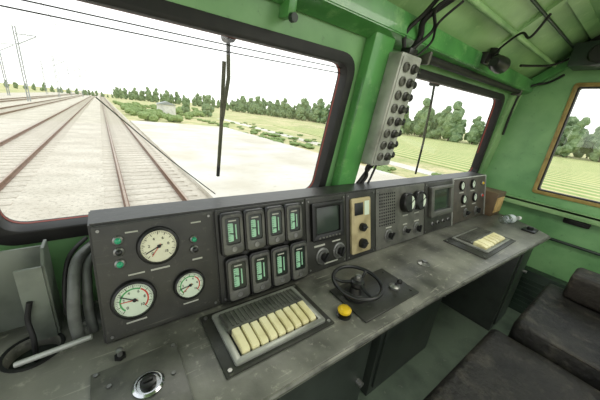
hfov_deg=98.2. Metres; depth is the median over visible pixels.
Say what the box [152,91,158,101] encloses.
tree
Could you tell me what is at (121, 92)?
tree
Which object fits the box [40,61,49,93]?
catenary mast
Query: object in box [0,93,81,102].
railway track
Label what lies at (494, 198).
storage box
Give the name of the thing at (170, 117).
shrub
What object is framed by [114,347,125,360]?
knob
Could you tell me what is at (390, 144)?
socket
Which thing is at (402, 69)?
box
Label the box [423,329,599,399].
seat
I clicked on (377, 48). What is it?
trim
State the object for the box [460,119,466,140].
tree
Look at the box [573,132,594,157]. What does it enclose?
tree
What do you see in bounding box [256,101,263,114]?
tree
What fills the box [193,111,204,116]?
shrub
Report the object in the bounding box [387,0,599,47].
trim
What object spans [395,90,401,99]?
socket
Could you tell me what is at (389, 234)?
switch
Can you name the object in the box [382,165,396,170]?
shrub
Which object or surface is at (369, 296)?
panel
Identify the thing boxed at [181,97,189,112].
tree
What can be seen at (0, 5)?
wire
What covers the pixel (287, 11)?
bracket
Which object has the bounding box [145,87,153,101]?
tree
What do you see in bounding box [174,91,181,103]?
tree
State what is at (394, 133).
socket
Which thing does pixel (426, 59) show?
roller
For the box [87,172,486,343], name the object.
console
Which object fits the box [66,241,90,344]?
cable conduit
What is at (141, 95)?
tree
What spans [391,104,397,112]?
socket
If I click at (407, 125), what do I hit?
tree
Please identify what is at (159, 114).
shrub
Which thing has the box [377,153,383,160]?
socket
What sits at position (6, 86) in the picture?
catenary mast
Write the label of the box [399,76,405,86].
socket
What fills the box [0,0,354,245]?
window frame
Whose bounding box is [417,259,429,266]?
stud
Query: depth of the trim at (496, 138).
2.32 m
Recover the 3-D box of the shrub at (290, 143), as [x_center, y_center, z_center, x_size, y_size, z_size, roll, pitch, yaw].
[-0.407,-5.465,25.202,0.987,0.376,1.210,-8,23,-36]
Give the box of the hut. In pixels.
[156,101,176,114]
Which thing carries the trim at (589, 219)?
attached to the wall at (515, 165)
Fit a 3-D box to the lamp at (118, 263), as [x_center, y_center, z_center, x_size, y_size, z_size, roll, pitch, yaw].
[-0.487,0.174,0.704,0.025,0.026,0.013,-8,23,-35]
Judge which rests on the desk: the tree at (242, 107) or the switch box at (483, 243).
the switch box at (483, 243)
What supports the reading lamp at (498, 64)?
attached to the wall at (264, 14)
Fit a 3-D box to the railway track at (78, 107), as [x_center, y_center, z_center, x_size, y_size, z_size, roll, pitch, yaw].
[-149.816,-76.103,189.188,2.500,0.274,500.000,-8,23,-35]
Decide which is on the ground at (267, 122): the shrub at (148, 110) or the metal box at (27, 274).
the shrub at (148, 110)
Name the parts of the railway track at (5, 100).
rail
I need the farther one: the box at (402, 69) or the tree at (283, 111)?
the tree at (283, 111)
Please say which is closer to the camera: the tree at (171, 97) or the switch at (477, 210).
the switch at (477, 210)
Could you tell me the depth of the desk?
0.90 m
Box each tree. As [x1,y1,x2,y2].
[41,82,46,90]
[113,89,117,97]
[119,88,124,98]
[123,88,127,98]
[128,91,132,99]
[131,87,137,99]
[138,90,143,100]
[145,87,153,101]
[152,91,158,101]
[163,90,169,101]
[169,94,174,103]
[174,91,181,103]
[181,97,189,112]
[192,97,196,105]
[196,96,201,106]
[201,95,214,116]
[230,100,234,110]
[234,101,238,111]
[239,97,246,112]
[248,98,253,113]
[252,96,260,114]
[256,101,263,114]
[262,98,267,114]
[266,106,270,115]
[270,103,277,116]
[275,99,280,116]
[280,98,287,117]
[286,104,292,118]
[291,105,295,118]
[296,98,308,120]
[309,103,316,121]
[312,98,323,122]
[320,104,329,123]
[400,105,410,133]
[406,120,414,134]
[413,110,419,134]
[414,98,434,137]
[430,106,451,138]
[432,120,439,138]
[441,101,464,142]
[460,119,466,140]
[467,116,484,144]
[554,117,590,157]
[557,116,578,146]
[558,134,576,153]
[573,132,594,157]
[579,126,599,152]
[589,134,599,161]
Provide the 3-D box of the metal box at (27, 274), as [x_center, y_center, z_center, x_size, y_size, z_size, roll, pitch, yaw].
[-0.785,0.255,0.644,0.257,0.255,0.090,-8,23,-35]
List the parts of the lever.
lever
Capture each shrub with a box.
[120,105,134,109]
[124,108,139,115]
[132,103,143,107]
[137,111,158,121]
[146,109,162,112]
[153,111,162,118]
[162,114,175,121]
[167,115,182,121]
[183,112,196,116]
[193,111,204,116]
[289,142,299,145]
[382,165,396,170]
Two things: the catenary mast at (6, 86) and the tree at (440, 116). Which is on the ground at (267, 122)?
the tree at (440, 116)
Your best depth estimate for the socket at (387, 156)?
1.32 m
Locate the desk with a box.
[0,213,550,399]
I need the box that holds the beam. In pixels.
[466,0,556,66]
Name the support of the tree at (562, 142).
on the ground at (267, 122)
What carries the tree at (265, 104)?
on the ground at (267, 122)
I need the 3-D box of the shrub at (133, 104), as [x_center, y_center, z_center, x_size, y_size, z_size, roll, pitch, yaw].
[-39.436,-22.806,63.238,2.359,1.346,2.891,-7,22,-34]
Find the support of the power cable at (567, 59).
attached to the ceiling
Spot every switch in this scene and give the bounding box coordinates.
[316,248,329,264]
[333,242,345,257]
[384,229,395,241]
[402,226,411,233]
[413,222,422,233]
[463,208,470,216]
[474,206,480,213]
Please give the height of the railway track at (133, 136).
0.274 m
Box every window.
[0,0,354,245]
[416,68,504,172]
[532,82,599,207]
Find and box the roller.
[419,51,522,95]
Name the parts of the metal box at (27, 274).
plate, plate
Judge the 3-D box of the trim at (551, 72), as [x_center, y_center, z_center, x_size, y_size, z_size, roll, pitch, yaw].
[2.600,-0.723,1.279,0.060,0.338,2.359,-8,23,-35]
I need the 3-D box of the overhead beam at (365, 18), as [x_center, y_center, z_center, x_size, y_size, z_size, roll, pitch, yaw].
[0.380,-0.747,1.102,3.850,0.128,0.084,-8,23,-35]
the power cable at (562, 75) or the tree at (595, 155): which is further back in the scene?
the tree at (595, 155)
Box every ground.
[0,83,597,177]
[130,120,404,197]
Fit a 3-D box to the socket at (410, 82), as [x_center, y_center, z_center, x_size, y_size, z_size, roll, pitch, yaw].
[0.510,-0.534,1.193,0.042,0.042,0.021,-8,29,-35]
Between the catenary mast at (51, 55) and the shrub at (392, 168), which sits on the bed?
the catenary mast at (51, 55)
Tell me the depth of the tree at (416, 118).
83.41 m
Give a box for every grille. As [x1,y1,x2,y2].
[379,192,394,226]
[510,276,544,309]
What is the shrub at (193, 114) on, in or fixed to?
on the ground at (267, 122)
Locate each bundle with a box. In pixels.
[356,165,373,182]
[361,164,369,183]
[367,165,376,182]
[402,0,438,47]
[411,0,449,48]
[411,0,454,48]
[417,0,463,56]
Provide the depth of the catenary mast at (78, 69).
108.18 m
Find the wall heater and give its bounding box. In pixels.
[508,265,567,313]
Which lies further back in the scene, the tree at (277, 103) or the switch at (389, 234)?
the tree at (277, 103)
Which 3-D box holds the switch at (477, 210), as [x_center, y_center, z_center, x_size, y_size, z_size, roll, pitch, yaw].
[1.413,0.085,2.068,0.070,0.069,0.046,-8,23,-35]
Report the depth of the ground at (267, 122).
52.97 m
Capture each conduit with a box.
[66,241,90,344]
[81,252,99,332]
[530,0,573,48]
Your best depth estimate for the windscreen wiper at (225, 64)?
0.95 m
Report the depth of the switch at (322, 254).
1.12 m
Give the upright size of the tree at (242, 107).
8.140 m
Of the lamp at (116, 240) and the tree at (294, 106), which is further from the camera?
the tree at (294, 106)
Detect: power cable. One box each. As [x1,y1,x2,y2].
[24,301,39,361]
[62,236,87,318]
[502,74,564,134]
[519,57,569,66]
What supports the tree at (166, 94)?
on the ground at (267, 122)
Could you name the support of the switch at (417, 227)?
attached to the console
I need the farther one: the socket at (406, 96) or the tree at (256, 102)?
the tree at (256, 102)
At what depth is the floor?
1.82 m
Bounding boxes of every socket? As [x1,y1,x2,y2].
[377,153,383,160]
[380,141,386,149]
[384,129,390,137]
[384,153,391,160]
[387,117,393,125]
[387,141,394,149]
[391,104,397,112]
[391,130,398,137]
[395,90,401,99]
[395,118,402,125]
[398,105,406,113]
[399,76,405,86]
[402,92,410,101]
[403,62,409,71]
[406,78,414,87]
[410,64,418,74]
[521,226,537,233]
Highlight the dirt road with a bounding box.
[217,118,434,175]
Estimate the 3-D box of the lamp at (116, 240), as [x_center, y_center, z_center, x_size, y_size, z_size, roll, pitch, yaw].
[-0.488,0.110,0.696,0.025,0.026,0.013,-8,23,-35]
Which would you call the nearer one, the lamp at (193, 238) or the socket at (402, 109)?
the lamp at (193, 238)
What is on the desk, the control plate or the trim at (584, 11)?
the control plate
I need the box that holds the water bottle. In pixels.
[503,214,521,222]
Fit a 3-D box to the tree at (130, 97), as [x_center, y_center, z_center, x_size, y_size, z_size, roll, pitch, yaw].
[-114.389,-70.446,175.171,2.964,5.540,2.790,21,24,38]
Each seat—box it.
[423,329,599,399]
[508,268,599,390]
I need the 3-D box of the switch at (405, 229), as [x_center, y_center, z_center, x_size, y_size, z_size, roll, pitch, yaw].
[0.616,0.179,1.496,0.050,0.050,0.042,-8,23,-35]
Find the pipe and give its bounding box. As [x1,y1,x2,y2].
[549,237,599,255]
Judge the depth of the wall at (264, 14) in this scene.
0.90 m
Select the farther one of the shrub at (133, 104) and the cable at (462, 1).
the shrub at (133, 104)
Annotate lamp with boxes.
[112,236,122,245]
[113,247,123,256]
[114,259,125,268]
[190,235,197,242]
[190,245,198,252]
[480,13,551,73]
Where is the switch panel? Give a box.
[200,284,333,378]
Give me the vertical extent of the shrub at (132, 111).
1.172 m
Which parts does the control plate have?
knob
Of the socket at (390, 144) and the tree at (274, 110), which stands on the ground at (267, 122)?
the tree at (274, 110)
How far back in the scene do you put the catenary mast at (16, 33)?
45.22 m
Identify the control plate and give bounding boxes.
[90,342,193,399]
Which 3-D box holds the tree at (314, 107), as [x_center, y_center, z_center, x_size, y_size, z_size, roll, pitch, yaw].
[6.171,-37.385,111.364,4.480,7.591,4.441,7,18,3]
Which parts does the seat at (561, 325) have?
armrest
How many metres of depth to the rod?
0.65 m
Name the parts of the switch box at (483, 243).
frame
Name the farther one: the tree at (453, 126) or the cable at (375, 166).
the tree at (453, 126)
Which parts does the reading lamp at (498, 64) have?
lamp wire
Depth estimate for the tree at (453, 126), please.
64.64 m
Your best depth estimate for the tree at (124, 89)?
178.62 m
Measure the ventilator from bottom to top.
0.230 m
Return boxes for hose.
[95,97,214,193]
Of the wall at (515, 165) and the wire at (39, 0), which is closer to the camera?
the wall at (515, 165)
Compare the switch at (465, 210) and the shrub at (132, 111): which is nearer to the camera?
the switch at (465, 210)
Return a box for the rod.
[13,334,92,367]
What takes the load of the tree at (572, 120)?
on the ground at (267, 122)
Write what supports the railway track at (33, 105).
on the bed
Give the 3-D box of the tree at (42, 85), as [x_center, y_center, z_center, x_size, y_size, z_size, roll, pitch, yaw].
[-148.502,-65.505,150.610,2.542,5.161,2.621,7,18,4]
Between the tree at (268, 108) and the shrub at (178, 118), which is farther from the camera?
the tree at (268, 108)
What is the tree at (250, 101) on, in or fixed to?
on the ground at (267, 122)
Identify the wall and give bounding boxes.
[0,0,509,307]
[485,55,599,281]
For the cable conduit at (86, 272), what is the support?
on the desk
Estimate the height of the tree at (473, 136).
6.764 m
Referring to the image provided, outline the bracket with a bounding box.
[279,0,297,22]
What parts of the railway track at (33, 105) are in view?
rail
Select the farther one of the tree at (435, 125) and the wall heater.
the tree at (435, 125)
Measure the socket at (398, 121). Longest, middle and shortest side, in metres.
0.042 x 0.042 x 0.021 m
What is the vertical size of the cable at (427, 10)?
0.232 m
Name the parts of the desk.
cabinet door, push button, knob, cabinet door, cabinet door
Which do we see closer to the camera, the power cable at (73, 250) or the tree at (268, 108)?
the power cable at (73, 250)
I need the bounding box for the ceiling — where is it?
[388,0,599,78]
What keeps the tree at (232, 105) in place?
on the ground at (267, 122)
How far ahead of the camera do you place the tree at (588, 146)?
49.14 m
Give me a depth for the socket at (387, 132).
1.25 m
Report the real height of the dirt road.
0.030 m
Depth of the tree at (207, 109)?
61.04 m
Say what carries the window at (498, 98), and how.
in the wall at (264, 14)
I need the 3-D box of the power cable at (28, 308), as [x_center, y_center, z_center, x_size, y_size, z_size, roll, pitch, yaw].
[-0.690,0.347,0.673,0.022,0.182,0.037,-8,23,-35]
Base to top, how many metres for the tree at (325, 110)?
7.640 m
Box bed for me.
[0,92,208,220]
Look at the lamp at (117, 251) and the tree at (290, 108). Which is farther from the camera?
the tree at (290, 108)
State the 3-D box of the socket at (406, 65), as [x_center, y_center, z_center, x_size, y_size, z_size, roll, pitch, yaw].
[0.469,-0.583,1.140,0.042,0.042,0.010,-8,29,-35]
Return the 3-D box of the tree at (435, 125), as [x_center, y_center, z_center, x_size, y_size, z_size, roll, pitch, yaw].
[38.543,-20.183,73.236,3.070,5.959,2.977,15,20,24]
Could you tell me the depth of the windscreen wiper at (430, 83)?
1.78 m
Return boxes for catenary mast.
[0,43,13,95]
[11,25,35,100]
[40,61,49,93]
[51,55,63,95]
[78,69,86,96]
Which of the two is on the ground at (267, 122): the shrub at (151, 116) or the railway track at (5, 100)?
the shrub at (151, 116)
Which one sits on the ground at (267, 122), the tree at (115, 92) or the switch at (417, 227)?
the tree at (115, 92)
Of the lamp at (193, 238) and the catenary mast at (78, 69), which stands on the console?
the lamp at (193, 238)
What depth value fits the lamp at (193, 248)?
0.81 m
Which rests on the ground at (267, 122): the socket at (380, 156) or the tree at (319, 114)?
the tree at (319, 114)
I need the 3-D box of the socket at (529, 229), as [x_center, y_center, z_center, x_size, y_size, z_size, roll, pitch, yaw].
[1.698,0.213,1.918,0.100,0.030,0.080,-8,23,-35]
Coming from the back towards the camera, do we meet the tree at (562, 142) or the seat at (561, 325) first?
the tree at (562, 142)
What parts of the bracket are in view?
catch knob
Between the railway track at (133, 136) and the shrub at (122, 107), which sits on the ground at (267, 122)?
the shrub at (122, 107)
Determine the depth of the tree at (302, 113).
111.45 m
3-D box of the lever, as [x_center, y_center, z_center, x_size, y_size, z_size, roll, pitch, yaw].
[0.393,0.343,1.071,0.047,0.041,0.044,-8,23,-35]
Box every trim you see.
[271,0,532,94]
[331,32,395,185]
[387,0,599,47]
[478,93,521,174]
[504,194,599,226]
[531,57,568,86]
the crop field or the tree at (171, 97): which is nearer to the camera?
the crop field
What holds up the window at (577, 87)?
in the wall at (515, 165)
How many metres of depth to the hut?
44.02 m
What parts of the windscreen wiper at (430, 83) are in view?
wiper blade, wiper arm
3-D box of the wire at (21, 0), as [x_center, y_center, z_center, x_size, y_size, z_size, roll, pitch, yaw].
[-0.253,-0.508,0.838,1.070,0.033,0.004,-7,23,-35]
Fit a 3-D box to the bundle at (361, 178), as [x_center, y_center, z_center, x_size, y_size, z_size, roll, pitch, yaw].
[0.334,-0.090,1.424,0.147,0.274,0.048,0,19,-18]
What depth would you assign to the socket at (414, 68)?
1.16 m
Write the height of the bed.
0.060 m
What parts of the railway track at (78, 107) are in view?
rail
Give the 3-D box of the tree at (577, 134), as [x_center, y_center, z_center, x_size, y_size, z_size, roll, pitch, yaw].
[52.376,-11.885,49.858,3.865,7.783,3.735,22,24,39]
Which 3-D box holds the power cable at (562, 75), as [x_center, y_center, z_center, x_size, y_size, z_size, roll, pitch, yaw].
[1.918,-0.774,2.158,0.044,0.488,0.274,-10,24,-40]
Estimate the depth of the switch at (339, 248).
1.18 m
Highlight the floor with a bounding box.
[358,302,520,399]
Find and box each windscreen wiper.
[216,36,235,176]
[415,82,439,173]
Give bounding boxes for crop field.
[273,125,599,201]
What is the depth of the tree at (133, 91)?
174.91 m
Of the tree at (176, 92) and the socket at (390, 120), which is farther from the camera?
the tree at (176, 92)
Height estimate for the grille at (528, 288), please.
0.284 m
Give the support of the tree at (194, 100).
on the ground at (267, 122)
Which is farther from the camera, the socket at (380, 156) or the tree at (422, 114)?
the tree at (422, 114)
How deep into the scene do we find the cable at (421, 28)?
1.10 m
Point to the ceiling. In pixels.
(466, 23)
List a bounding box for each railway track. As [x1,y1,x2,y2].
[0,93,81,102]
[0,93,91,117]
[0,95,95,213]
[100,95,200,208]
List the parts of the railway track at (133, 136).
rail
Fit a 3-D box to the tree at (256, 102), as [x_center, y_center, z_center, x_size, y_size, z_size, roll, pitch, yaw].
[-22.520,-49.933,137.027,5.500,9.319,5.452,1,19,-15]
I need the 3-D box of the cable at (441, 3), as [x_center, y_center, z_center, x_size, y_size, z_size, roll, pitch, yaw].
[0.576,-0.737,1.071,0.084,0.212,0.194,-8,23,-35]
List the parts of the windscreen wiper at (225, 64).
wiper blade, wiper arm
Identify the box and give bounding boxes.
[0,239,63,340]
[361,47,420,165]
[443,227,515,258]
[484,187,505,215]
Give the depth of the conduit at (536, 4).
1.48 m
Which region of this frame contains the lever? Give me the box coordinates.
[389,279,401,290]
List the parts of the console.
panel plate, panel plate, panel plate, panel plate, knob, knob, panel plate, panel plate, panel plate, edge trim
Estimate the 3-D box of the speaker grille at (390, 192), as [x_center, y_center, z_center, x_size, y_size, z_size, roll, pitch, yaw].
[0.467,0.048,1.391,0.135,0.175,0.002,-8,9,-35]
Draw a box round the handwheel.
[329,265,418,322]
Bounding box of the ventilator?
[567,35,599,70]
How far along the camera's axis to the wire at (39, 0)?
31.64 m
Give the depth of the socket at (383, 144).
1.27 m
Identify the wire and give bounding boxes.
[0,5,340,73]
[21,0,339,67]
[39,0,81,64]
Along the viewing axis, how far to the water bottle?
2.06 m
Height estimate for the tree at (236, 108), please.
5.684 m
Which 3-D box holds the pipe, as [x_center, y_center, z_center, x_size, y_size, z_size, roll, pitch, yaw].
[2.296,0.431,1.918,0.024,0.024,1.750,-8,23,-35]

